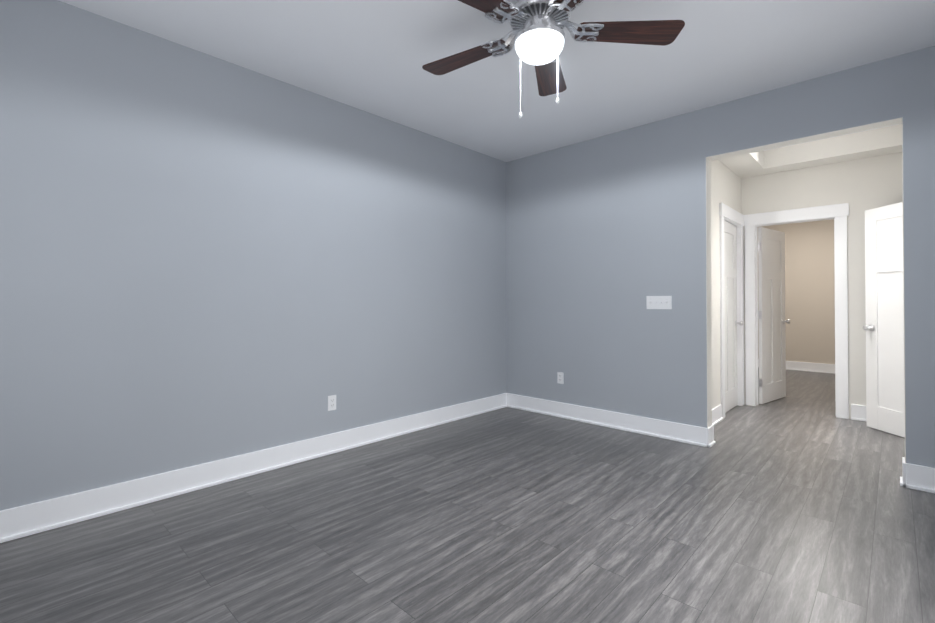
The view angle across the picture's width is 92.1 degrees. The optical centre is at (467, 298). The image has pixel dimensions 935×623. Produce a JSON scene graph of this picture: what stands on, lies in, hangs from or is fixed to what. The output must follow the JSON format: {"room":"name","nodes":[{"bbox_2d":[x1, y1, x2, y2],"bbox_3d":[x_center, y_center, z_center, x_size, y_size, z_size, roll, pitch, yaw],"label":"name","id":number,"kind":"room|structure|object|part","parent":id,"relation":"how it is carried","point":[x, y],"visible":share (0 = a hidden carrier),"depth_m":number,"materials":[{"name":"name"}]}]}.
{"room":"empty living room","nodes":[
{"label":"empty living room","id":0,"kind":"room"},
{"bbox_2d":[0,0,505,510],"bbox_3d":[-1.154,-0.225,3.470,0.120,2.840,4.740,-1,-1,43],"label":"wall","id":1,"kind":"structure","parent":0,"point":[204,258],"depth_m":2.85,"materials":[{"name":"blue paint"}]},
{"bbox_2d":[0,393,507,542],"bbox_3d":[-1.100,1.119,3.406,0.028,0.150,4.500,-1,-1,43],"label":"baseboard","id":2,"kind":"structure","parent":1,"relation":"attached to","point":[34,518],"depth_m":2.83,"materials":[{"name":"white wood"}]},
{"bbox_2d":[328,395,335,410],"bbox_3d":[-1.045,0.810,3.482,0.008,0.114,0.070,-1,-1,43],"label":"electrical outlet","id":3,"kind":"object","parent":1,"relation":"attached to","point":[332,402],"visible":1,"depth_m":3.48,"materials":[{"name":"white plastic"}]},
{"bbox_2d":[0,367,934,622],"bbox_3d":[2.412,1.250,3.935,5.600,0.100,11.300,-1,-1,43],"label":"floor","id":4,"kind":"structure","parent":0,"point":[798,503],"depth_m":2.24,"materials":[{"name":"grey wood"}]},
{"bbox_2d":[58,0,934,161],"bbox_3d":[0.228,-1.618,2.092,4.040,0.120,4.620,-1,-1,43],"label":"ceiling","id":5,"kind":"structure","parent":0,"point":[372,56],"depth_m":2.86,"materials":[{"name":"paint"}]},
{"bbox_2d":[422,0,684,118],"bbox_3d":[0.329,-1.233,2.284,1.387,0.647,1.386,-1,-1,43],"label":"ceiling fan","id":6,"kind":"object","parent":5,"relation":"hanging from","point":[536,35],"visible":1,"depth_m":2.27,"materials":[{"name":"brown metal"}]},
{"bbox_3d":[0.365,-1.248,2.286,0.249,0.091,0.249,-1,-1,43],"label":"lamp shade","id":7,"kind":"part","parent":6,"relation":"part of","materials":[{"name":"white glass"}]},
{"bbox_2d":[506,46,934,467],"bbox_3d":[1.901,-0.222,3.759,3.920,2.840,0.121,-1,-1,43],"label":"wall","id":8,"kind":"structure","parent":0,"point":[606,235],"depth_m":3.90,"materials":[{"name":"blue paint"}]},
{"bbox_2d":[557,372,563,383],"bbox_3d":[0.942,0.811,4.569,0.070,0.114,0.008,-1,-1,43],"label":"electrical outlet","id":9,"kind":"object","parent":8,"relation":"attached to","point":[560,377],"visible":1,"depth_m":4.57,"materials":[{"name":"white plastic"}]},
{"bbox_2d":[508,393,715,446],"bbox_3d":[1.196,1.128,4.311,2.058,0.150,0.028,-1,-1,43],"label":"baseboard","id":10,"kind":"structure","parent":8,"relation":"attached to","point":[685,433],"depth_m":4.12,"materials":[{"name":"white wood"}]},
{"bbox_2d":[646,296,671,308],"bbox_3d":[1.656,0.038,3.893,0.212,0.105,0.018,-1,-1,43],"label":"switch plate","id":11,"kind":"object","parent":8,"relation":"attached to","point":[658,302],"visible":1,"depth_m":3.88,"materials":[{"name":"white plastic"}]},
{"bbox_2d":[900,457,934,492],"bbox_3d":[2.944,1.112,2.657,0.568,0.150,0.028,-1,-1,43],"label":"baseboard","id":12,"kind":"structure","parent":8,"relation":"attached to","point":[917,477],"depth_m":2.79,"materials":[{"name":"white wood"}]},
{"bbox_2d":[711,160,740,408],"bbox_3d":[2.515,-0.274,4.582,0.120,2.960,1.920,-1,-1,43],"label":"wall","id":13,"kind":"structure","parent":0,"point":[725,185],"depth_m":4.43,"materials":[{"name":"beige paint"}]},
{"bbox_2d":[712,404,722,425],"bbox_3d":[2.213,1.127,4.142,0.028,0.150,0.885,-1,-1,43],"label":"baseboard","id":14,"kind":"structure","parent":13,"relation":"attached to","point":[717,411],"depth_m":4.33,"materials":[{"name":"white wood"}]},
{"bbox_2d":[724,221,742,412],"bbox_3d":[2.790,0.194,4.842,0.179,2.013,0.706,-1,-1,43],"label":"closet door","id":15,"kind":"structure","parent":13,"relation":"in","point":[731,322],"depth_m":4.91,"materials":[{"name":"white wood"}]},
{"bbox_2d":[758,219,834,363],"bbox_3d":[5.919,-0.186,7.529,2.670,2.840,0.120,-1,-1,43],"label":"wall","id":16,"kind":"structure","parent":0,"point":[809,292],"depth_m":7.59,"materials":[{"name":"beige paint"}]},
{"bbox_2d":[758,359,834,373],"bbox_3d":[5.868,1.158,7.462,2.610,0.150,0.028,-1,-1,43],"label":"baseboard","id":17,"kind":"structure","parent":16,"relation":"attached to","point":[811,367],"depth_m":7.55,"materials":[{"name":"white wood"}]},
{"bbox_2d":[718,123,901,178],"bbox_3d":[3.099,-1.570,3.960,1.600,0.380,1.800,-1,-1,43],"label":"ceiling","id":18,"kind":"structure","parent":0,"point":[886,140],"depth_m":4.46,"materials":[{"name":"beige paint"}]},
{"bbox_2d":[741,152,901,418],"bbox_3d":[3.759,-0.274,4.644,1.840,2.960,0.120,-1,-1,43],"label":"wall","id":19,"kind":"structure","parent":0,"point":[861,186],"depth_m":4.49,"materials":[{"name":"beige paint"}]},
{"bbox_2d":[757,227,790,403],"bbox_3d":[3.633,0.198,5.324,0.226,2.013,0.694,-1,-1,43],"label":"room door","id":20,"kind":"structure","parent":19,"relation":"in","point":[771,316],"depth_m":5.30,"materials":[{"name":"white wood"}]},
{"bbox_2d":[719,202,848,418],"bbox_3d":[3.170,0.128,4.586,1.060,2.155,1.061,-1,-1,43],"label":"door frame","id":21,"kind":"structure","parent":19,"relation":"attached to","point":[838,213],"depth_m":4.77,"materials":[{"name":"white wood"}]},
{"bbox_2d":[851,404,866,421],"bbox_3d":[4.051,1.128,4.252,0.655,0.150,0.028,-1,-1,43],"label":"baseboard","id":22,"kind":"structure","parent":19,"relation":"attached to","point":[858,412],"depth_m":4.44,"materials":[{"name":"white wood"}]},
{"bbox_3d":[4.030,0.120,3.695,0.146,2.155,0.990,-1,-1,43],"label":"door frame","id":23,"kind":"structure","parent":0,"visible":0},
{"bbox_2d":[863,202,904,437],"bbox_3d":[3.739,0.184,3.843,0.570,2.013,0.595,-1,-1,43],"label":"door","id":24,"kind":"structure","parent":23,"relation":"attached to","point":[883,327],"depth_m":4.02,"materials":[{"name":"white wood"}]}
]}

